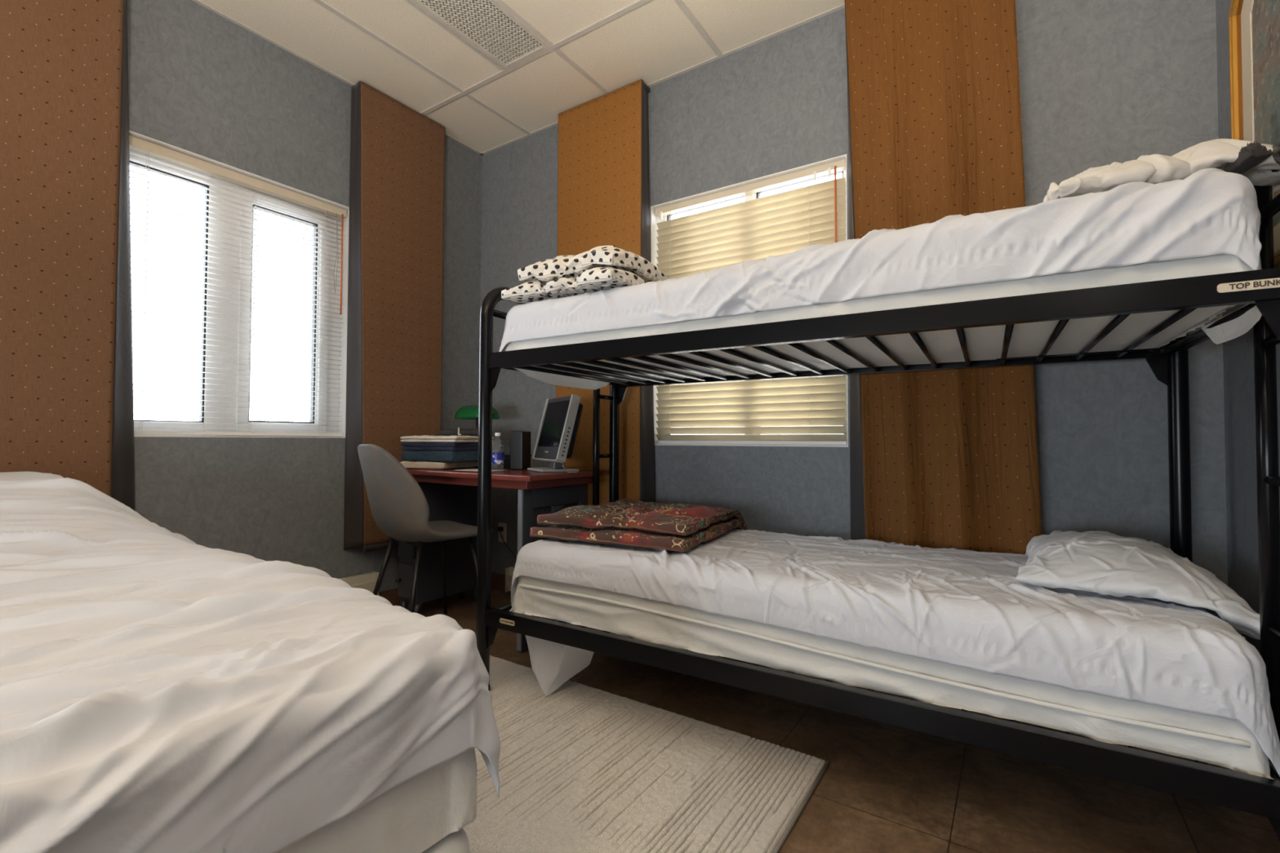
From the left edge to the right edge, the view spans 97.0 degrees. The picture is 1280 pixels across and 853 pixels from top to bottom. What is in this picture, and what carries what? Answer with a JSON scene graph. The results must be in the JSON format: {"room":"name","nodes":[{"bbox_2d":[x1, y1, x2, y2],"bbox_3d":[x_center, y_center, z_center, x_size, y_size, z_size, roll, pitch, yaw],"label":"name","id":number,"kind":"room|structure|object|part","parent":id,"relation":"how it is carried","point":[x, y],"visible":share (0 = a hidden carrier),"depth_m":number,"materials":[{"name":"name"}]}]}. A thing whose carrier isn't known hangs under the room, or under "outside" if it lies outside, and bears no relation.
{"room":"dorm bedroom","nodes":[
{"label":"dorm bedroom","id":0,"kind":"room"},
{"bbox_2d":[0,0,135,511],"bbox_3d":[-2.135,-0.570,1.746,0.092,2.350,0.966,-1,-2,34],"label":"wall panel","id":1,"kind":"object","parent":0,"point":[67,399],"visible":0.84,"depth_m":1.93,"materials":[{"name":"brown wood"}]},
{"bbox_2d":[126,0,481,591],"bbox_3d":[-2.425,-0.418,1.536,0.160,2.690,5.220,-1,-2,34],"label":"wall","id":2,"kind":"structure","parent":0,"point":[201,82],"depth_m":2.52,"materials":[{"name":"grey paint"}]},
{"bbox_2d":[128,130,349,438],"bbox_3d":[-1.794,-0.532,2.486,0.159,1.160,0.975,-1,-2,34],"label":"window","id":3,"kind":"structure","parent":2,"relation":"in","point":[308,427],"depth_m":2.52,"materials":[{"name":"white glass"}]},
{"bbox_2d":[128,134,346,436],"bbox_3d":[-1.759,-0.534,2.461,0.054,1.146,0.953,-1,-2,34],"label":"window blind","id":4,"kind":"object","parent":3,"relation":"attached to","point":[135,144],"visible":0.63,"depth_m":2.45,"materials":[{"name":"white plastic"}]},
{"bbox_3d":[-1.935,-0.531,2.210,0.030,1.107,0.002,-1,-2,34],"label":"ladder cord","id":5,"kind":"part","parent":4,"relation":"part of","materials":[{"name":"white fabric"}]},
{"bbox_3d":[-1.767,0.031,2.452,0.024,0.016,0.947,-1,-2,34],"label":"rail","id":6,"kind":"part","parent":4,"relation":"part of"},
{"bbox_3d":[-1.727,-0.523,2.522,0.030,1.107,0.002,-1,-2,34],"label":"ladder cord","id":7,"kind":"part","parent":4,"relation":"part of","materials":[{"name":"white fabric"}]},
{"bbox_3d":[-1.558,-0.516,2.776,0.030,1.107,0.002,-1,-2,34],"label":"ladder cord","id":8,"kind":"part","parent":4,"relation":"part of","materials":[{"name":"white fabric"}]},
{"bbox_3d":[-1.504,-0.859,2.803,0.003,0.400,0.022,-1,-2,31],"label":"pull cord","id":9,"kind":"part","parent":4,"relation":"part of","materials":[{"name":"white fabric"}]},
{"bbox_3d":[-1.669,-0.513,2.670,0.012,1.090,0.390,-1,-2,34],"label":"sash","id":10,"kind":"part","parent":3,"relation":"part of","materials":[{"name":"white plastic"}]},
{"bbox_2d":[338,571,378,595],"bbox_3d":[-1.649,0.837,2.482,0.054,0.202,1.044,-1,-2,34],"label":"baseboard heater","id":11,"kind":"object","parent":2,"relation":"attached to","point":[367,581],"visible":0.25,"depth_m":2.85,"materials":[{"name":"beige metal"}]},
{"bbox_2d":[378,587,409,606],"bbox_3d":[-1.189,0.923,3.214,0.008,0.100,0.662,-1,-2,34],"label":"baseboard","id":12,"kind":"structure","parent":2,"relation":"attached to","point":[391,595],"depth_m":3.01,"materials":[{"name":"brown wood"}]},
{"bbox_2d":[343,80,444,552],"bbox_3d":[-1.290,-0.541,3.013,0.092,2.340,0.502,-1,-2,34],"label":"wall panel","id":13,"kind":"object","parent":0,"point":[394,366],"visible":0.84,"depth_m":2.93,"materials":[{"name":"brown wood"}]},
{"bbox_2d":[191,0,844,155],"bbox_3d":[-0.979,-1.877,0.611,3.620,0.206,5.220,-1,-2,34],"label":"ceiling","id":14,"kind":"structure","parent":0,"point":[597,48],"depth_m":2.57,"materials":[{"name":"tile"}]},
{"bbox_2d":[408,0,550,70],"bbox_3d":[-0.865,-1.797,2.153,0.290,0.121,1.215,-1,-2,34],"label":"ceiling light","id":15,"kind":"object","parent":14,"relation":"attached to","point":[486,25],"visible":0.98,"depth_m":2.47,"materials":[{"name":"white plastic"}]},
{"bbox_2d":[555,79,655,505],"bbox_3d":[-0.182,-0.538,2.934,0.590,2.340,0.092,-1,-2,34],"label":"wall panel","id":16,"kind":"object","parent":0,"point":[603,169],"visible":0.41,"depth_m":2.87,"materials":[{"name":"brown wood"}]},
{"bbox_2d":[407,588,1279,852],"bbox_3d":[-0.990,0.970,0.543,3.620,0.120,5.220,-1,-2,34],"label":"floor","id":17,"kind":"structure","parent":0,"point":[884,788],"depth_m":1.45,"materials":[{"name":"brown tile"}]},
{"bbox_2d":[357,444,493,613],"bbox_3d":[-1.004,0.519,2.609,0.464,0.878,0.539,-1,-2,43],"label":"chair","id":18,"kind":"object","parent":17,"relation":"on","point":[398,505],"visible":0.97,"depth_m":2.41,"materials":[{"name":"grey plastic"}]},
{"bbox_3d":[-1.213,0.730,2.629,0.154,0.454,0.024,0,-1,-10],"label":"leg","id":19,"kind":"part","parent":18,"relation":"part of","materials":[{"name":"black metal"}]},
{"bbox_3d":[-0.964,0.725,2.399,0.025,0.454,0.155,0,-1,5],"label":"leg","id":20,"kind":"part","parent":18,"relation":"part of","materials":[{"name":"black metal"}]},
{"bbox_3d":[-0.971,0.518,2.646,0.260,0.030,0.260,-1,-2,43],"label":"seat frame","id":21,"kind":"part","parent":18,"relation":"part of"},
{"bbox_3d":[-0.995,0.737,2.869,0.024,0.453,0.130,0,-1,-10],"label":"leg","id":22,"kind":"part","parent":18,"relation":"part of","materials":[{"name":"black metal"}]},
{"bbox_3d":[-0.742,0.732,2.640,0.130,0.453,0.025,0,-1,1],"label":"leg","id":23,"kind":"part","parent":18,"relation":"part of","materials":[{"name":"black metal"}]},
{"bbox_2d":[422,827,470,852],"bbox_3d":[-1.445,0.741,0.897,1.950,0.201,1.396,-1,-2,34],"label":"box spring","id":24,"kind":"object","parent":17,"relation":"on","point":[457,842],"visible":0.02,"depth_m":0.91,"materials":[{"name":"white fabric"}]},
{"bbox_2d":[277,748,476,852],"bbox_3d":[-1.446,0.499,0.899,1.929,0.283,1.389,-1,-2,34],"label":"mattress","id":25,"kind":"object","parent":24,"relation":"on","point":[440,801],"visible":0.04,"depth_m":0.84,"materials":[{"name":"white fabric"}]},
{"bbox_2d":[0,471,500,852],"bbox_3d":[-1.485,0.365,0.823,1.956,0.499,1.622,-1,-2,34],"label":"sheet","id":26,"kind":"object","parent":25,"relation":"on","point":[162,691],"visible":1,"depth_m":0.76,"materials":[{"name":"white fabric"}]},
{"bbox_2d":[395,466,602,653],"bbox_3d":[-0.736,0.588,2.790,1.010,0.752,0.495,-1,-2,34],"label":"desk","id":27,"kind":"object","parent":17,"relation":"on","point":[451,494],"visible":0.59,"depth_m":2.84,"materials":[{"name":"red wood"}]},
{"bbox_3d":[-1.180,0.779,2.860,0.130,0.170,0.014,-1,-2,34],"label":"drawer","id":28,"kind":"part","parent":27,"relation":"part of","materials":[{"name":"black wood"}]},
{"bbox_3d":[-1.179,0.579,2.864,0.130,0.170,0.014,-1,-2,34],"label":"drawer","id":29,"kind":"part","parent":27,"relation":"part of","materials":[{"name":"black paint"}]},
{"bbox_2d":[400,461,478,469],"bbox_3d":[-1.034,0.192,2.913,0.310,0.041,0.261,0,-2,24],"label":"towel","id":30,"kind":"object","parent":27,"relation":"on","point":[407,464],"visible":0.73,"depth_m":2.81,"materials":[{"name":"beige fabric"}]},
{"bbox_2d":[401,450,478,462],"bbox_3d":[-0.990,0.147,2.909,0.365,0.065,0.273,-1,-2,28],"label":"blanket","id":31,"kind":"object","parent":30,"relation":"on","point":[450,456],"visible":0.65,"depth_m":2.79,"materials":[{"name":"blue fabric"}]},
{"bbox_2d":[400,441,478,450],"bbox_3d":[-0.993,0.099,2.912,0.366,0.048,0.276,0,-2,26],"label":"towel","id":32,"kind":"object","parent":31,"relation":"on","point":[407,446],"visible":0.8,"depth_m":2.80,"materials":[{"name":"blue fabric"}]},
{"bbox_2d":[400,435,493,442],"bbox_3d":[-0.988,0.063,2.911,0.374,0.036,0.278,0,-2,26],"label":"towel","id":33,"kind":"object","parent":32,"relation":"on","point":[423,438],"visible":0.85,"depth_m":2.79,"materials":[{"name":"beige fabric"}]},
{"bbox_2d":[436,427,478,435],"bbox_3d":[-0.924,0.026,2.884,0.251,0.045,0.242,0,-1,14],"label":"pouch","id":34,"kind":"object","parent":33,"relation":"on","point":[460,431],"visible":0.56,"depth_m":2.89,"materials":[{"name":"black fabric"}]},
{"bbox_2d":[454,404,499,466],"bbox_3d":[-0.901,0.050,3.129,0.270,0.339,0.168,-1,-2,34],"label":"desk lamp","id":35,"kind":"object","parent":27,"relation":"on","point":[470,411],"visible":0.52,"depth_m":3.08,"materials":[{"name":"green glass"}]},
{"bbox_3d":[-0.901,0.057,3.128,0.012,0.275,0.012,-1,-2,34],"label":"stem","id":36,"kind":"part","parent":35,"relation":"part of","materials":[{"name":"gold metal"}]},
{"bbox_3d":[-0.901,-0.081,3.132,0.244,0.077,0.168,-1,-2,34],"label":"lamp shade","id":37,"kind":"part","parent":35,"relation":"part of","materials":[{"name":"green glass"}]},
{"bbox_2d":[458,468,501,471],"bbox_3d":[-0.767,0.210,2.723,0.210,0.001,0.140,0,-2,25],"label":"paper","id":38,"kind":"object","parent":27,"relation":"on","point":[472,469],"visible":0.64,"depth_m":2.70,"materials":[{"name":"white paper"}]},
{"bbox_2d":[491,432,504,470],"bbox_3d":[-0.690,0.120,2.745,0.060,0.180,0.060,-1,-2,34],"label":"water bottle","id":39,"kind":"object","parent":38,"relation":"on","point":[497,454],"visible":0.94,"depth_m":2.72,"materials":[{"name":"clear plastic"}]},
{"bbox_2d":[503,454,531,467],"bbox_3d":[-0.681,0.183,2.987,0.206,0.067,0.101,-1,-2,34],"label":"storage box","id":40,"kind":"object","parent":27,"relation":"on","point":[506,457],"visible":0.3,"depth_m":2.94,"materials":[{"name":"black plastic"}]},
{"bbox_2d":[507,431,530,470],"bbox_3d":[-0.599,0.118,2.809,0.084,0.189,0.090,0,-1,16],"label":"speaker","id":41,"kind":"object","parent":27,"relation":"on","point":[520,441],"visible":0.94,"depth_m":2.77},
{"bbox_3d":[-0.388,0.616,2.582,0.030,0.690,0.435,-1,-2,34],"label":"panel","id":42,"kind":"part","parent":27,"relation":"part of","materials":[{"name":"wood"}]},
{"bbox_2d":[527,394,582,472],"bbox_3d":[-0.402,0.033,2.667,0.188,0.352,0.361,1,-2,-29],"label":"monitor","id":43,"kind":"object","parent":27,"relation":"on","point":[561,417],"visible":1,"depth_m":2.60,"materials":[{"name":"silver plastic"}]},
{"bbox_2d":[462,655,830,852],"bbox_3d":[-0.600,0.920,1.271,1.544,0.016,1.752,-1,-2,34],"label":"area rug","id":44,"kind":"object","parent":17,"relation":"on","point":[583,768],"visible":0.41,"depth_m":1.47,"materials":[{"name":"beige carpet"}]},
{"bbox_2d":[475,141,1279,840],"bbox_3d":[0.517,0.212,1.839,2.058,1.468,0.871,-1,-2,32],"label":"bunk bed","id":45,"kind":"object","parent":17,"relation":"on","point":[1198,780],"visible":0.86,"depth_m":1.35,"materials":[{"name":"black metal"}]},
{"bbox_3d":[-0.338,0.215,2.364,0.047,1.456,0.867,-1,-2,32],"label":"frame","id":46,"kind":"part","parent":45,"relation":"part of","materials":[{"name":"black metal"}]},
{"bbox_3d":[-0.200,0.101,2.591,0.031,1.170,0.031,-1,-2,32],"label":"ladder post","id":47,"kind":"part","parent":45,"relation":"part of","materials":[{"name":"black metal"}]},
{"bbox_2d":[498,168,1262,390],"bbox_3d":[0.505,-0.325,1.847,1.966,0.306,0.866,-1,-2,34],"label":"sheet","id":48,"kind":"object","parent":45,"relation":"on","point":[1211,211],"visible":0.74,"depth_m":1.26,"materials":[{"name":"white fabric"}]},
{"bbox_2d":[501,245,667,303],"bbox_3d":[-0.202,-0.524,2.144,0.694,0.179,0.593,-1,-2,34],"label":"duvet","id":49,"kind":"object","parent":48,"relation":"on","point":[597,268],"visible":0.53,"depth_m":1.87,"materials":[{"name":"fabric"}]},
{"bbox_2d":[1043,138,1279,202],"bbox_3d":[1.184,-0.538,1.348,0.430,0.133,0.546,0,-2,26],"label":"pillow","id":50,"kind":"object","parent":48,"relation":"on","point":[1154,169],"visible":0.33,"depth_m":1.15,"materials":[{"name":"white fabric"}]},
{"bbox_2d":[1222,141,1273,173],"bbox_3d":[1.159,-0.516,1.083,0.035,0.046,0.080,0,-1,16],"label":"garment","id":51,"kind":"object","parent":50,"relation":"on","point":[1252,154],"visible":0.79,"depth_m":1.06,"materials":[{"name":"black fabric"}]},
{"bbox_3d":[0.305,0.659,1.480,1.972,0.056,0.030,-1,-2,32],"label":"rail","id":52,"kind":"part","parent":45,"relation":"part of","materials":[{"name":"black metal"}]},
{"bbox_2d":[504,253,1261,382],"bbox_3d":[0.516,-0.313,1.836,1.912,0.175,0.800,-1,-2,31],"label":"mattress","id":53,"kind":"object","parent":45,"relation":"on","point":[1027,340],"visible":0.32,"depth_m":1.48,"materials":[{"name":"white fabric"}]},
{"bbox_3d":[0.308,-0.242,1.501,1.972,0.054,0.030,-1,-2,32],"label":"rail","id":54,"kind":"part","parent":45,"relation":"part of","materials":[{"name":"black metal"}]},
{"bbox_2d":[511,575,1273,779],"bbox_3d":[0.535,0.546,1.821,1.876,0.206,0.776,-1,-2,32],"label":"mattress","id":55,"kind":"object","parent":45,"relation":"on","point":[1219,741],"visible":0.2,"depth_m":1.33,"materials":[{"name":"white fabric"}]},
{"bbox_2d":[529,498,746,551],"bbox_3d":[0.036,0.399,2.228,0.612,0.191,0.733,0,-2,28],"label":"quilt","id":56,"kind":"object","parent":55,"relation":"on","point":[677,526],"visible":1,"depth_m":1.99,"materials":[{"name":"fabric"}]},
{"bbox_3d":[0.734,-0.224,2.195,1.972,0.054,0.030,-1,-2,32],"label":"rail","id":57,"kind":"part","parent":45,"relation":"part of","materials":[{"name":"black metal"}]},
{"bbox_2d":[509,528,1279,776],"bbox_3d":[0.529,0.659,1.819,1.907,0.538,0.785,-1,-2,31],"label":"sheet","id":58,"kind":"object","parent":45,"relation":"on","point":[968,609],"visible":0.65,"depth_m":1.35,"materials":[{"name":"white fabric"}]},
{"bbox_2d":[1016,529,1260,639],"bbox_3d":[1.303,0.411,1.534,0.483,0.239,0.710,-1,-2,34],"label":"pillow","id":59,"kind":"object","parent":58,"relation":"on","point":[1101,562],"visible":0.99,"depth_m":1.32,"materials":[{"name":"white fabric"}]},
{"bbox_3d":[1.373,0.197,1.315,0.047,1.456,0.867,-1,-2,32],"label":"frame","id":60,"kind":"part","parent":45,"relation":"part of","materials":[{"name":"black metal"}]},
{"bbox_3d":[1.266,0.072,1.143,0.031,1.170,0.031,-1,-2,32],"label":"ladder post","id":61,"kind":"part","parent":45,"relation":"part of","materials":[{"name":"black metal"}]},
{"bbox_2d":[480,0,1227,585],"bbox_3d":[0.418,-0.379,2.681,3.300,2.690,0.160,-1,-2,34],"label":"wall","id":62,"kind":"structure","parent":0,"point":[1103,82],"depth_m":1.97,"materials":[{"name":"grey paint"}]},
{"bbox_2d":[490,571,511,592],"bbox_3d":[-0.882,0.929,3.412,0.300,0.100,0.008,-1,-2,34],"label":"baseboard","id":63,"kind":"structure","parent":62,"relation":"attached to","point":[497,580],"depth_m":3.38,"materials":[{"name":"brown wood"}]},
{"bbox_2d":[497,522,506,542],"bbox_3d":[-0.827,0.633,3.370,0.070,0.114,0.030,-1,-2,34],"label":"wall outlet","id":64,"kind":"object","parent":62,"relation":"attached to","point":[502,527],"visible":0.98,"depth_m":3.37,"materials":[{"name":"beige plastic"}]},
{"bbox_2d":[498,529,516,559],"bbox_3d":[-0.488,0.785,2.998,0.998,0.364,0.024,-1,-2,44],"label":"power cord","id":65,"kind":"object","parent":64,"relation":"attached to","point":[499,530],"visible":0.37,"depth_m":3.27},
{"bbox_2d":[505,566,514,592],"bbox_3d":[-0.412,0.888,3.071,0.854,0.139,0.054,-1,-2,34],"label":"baseboard heater","id":66,"kind":"object","parent":62,"relation":"attached to","point":[508,571],"visible":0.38,"depth_m":3.28,"materials":[{"name":"beige metal"}]},
{"bbox_2d":[650,154,848,447],"bbox_3d":[0.499,-0.528,2.632,0.968,1.246,0.159,-1,-2,34],"label":"window","id":67,"kind":"structure","parent":62,"relation":"in","point":[655,219],"depth_m":2.64,"materials":[{"name":"white plastic"}]},
{"bbox_2d":[655,158,847,444],"bbox_3d":[0.468,-0.513,2.601,0.931,1.188,0.054,-1,-2,34],"label":"window blind","id":68,"kind":"object","parent":67,"relation":"attached to","point":[806,411],"visible":0.51,"depth_m":2.57,"materials":[{"name":"beige plastic"}]},
{"bbox_3d":[0.158,-0.503,2.816,0.002,1.156,0.030,-1,-2,34],"label":"ladder cord","id":69,"kind":"part","parent":68,"relation":"part of","materials":[{"name":"beige fabric"}]},
{"bbox_3d":[0.470,0.073,2.593,0.925,0.016,0.024,-1,-2,34],"label":"rail","id":70,"kind":"part","parent":68,"relation":"part of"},
{"bbox_3d":[0.732,-0.510,2.433,0.002,1.156,0.030,-1,-2,34],"label":"ladder cord","id":71,"kind":"part","parent":68,"relation":"part of","materials":[{"name":"beige fabric"}]},
{"bbox_3d":[0.695,-0.530,2.500,0.495,1.246,0.012,-1,-2,34],"label":"sash","id":72,"kind":"part","parent":67,"relation":"part of","materials":[{"name":"white plastic"}]},
{"bbox_2d":[844,0,1041,554],"bbox_3d":[1.082,-0.554,2.076,0.633,2.340,0.119,-1,-2,34],"label":"wall panel","id":73,"kind":"object","parent":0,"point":[942,459],"visible":0.71,"depth_m":2.05,"materials":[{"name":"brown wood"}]},
{"bbox_2d":[1215,0,1279,774],"bbox_3d":[0.455,-0.453,-0.382,0.160,2.690,5.220,-1,-2,34],"label":"wall","id":74,"kind":"structure","parent":0,"point":[1241,478],"depth_m":1.58,"materials":[{"name":"grey paint"}]},
{"bbox_2d":[1228,0,1279,267],"bbox_3d":[1.384,-0.816,1.188,0.024,0.900,0.828,-1,-2,34],"label":"picture frame","id":75,"kind":"object","parent":74,"relation":"attached to","point":[1254,25],"visible":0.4,"depth_m":1.42,"materials":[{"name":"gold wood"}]},
{"bbox_3d":[1.388,-0.816,1.186,0.014,0.838,0.766,-1,-2,34],"label":"moulding","id":76,"kind":"part","parent":75,"relation":"part of","materials":[{"name":"gold metal"}]},
{"bbox_2d":[1251,0,1279,227],"bbox_3d":[1.391,-0.816,1.183,0.002,0.694,0.622,-1,-2,34],"label":"print","id":77,"kind":"object","parent":75,"relation":"attached to","point":[1265,14],"depth_m":1.37},
{"bbox_3d":[1.387,-0.816,1.187,0.018,0.900,0.828,-1,-2,34],"label":"moulding","id":78,"kind":"part","parent":75,"relation":"part of","materials":[{"name":"brown wood"}]}
]}

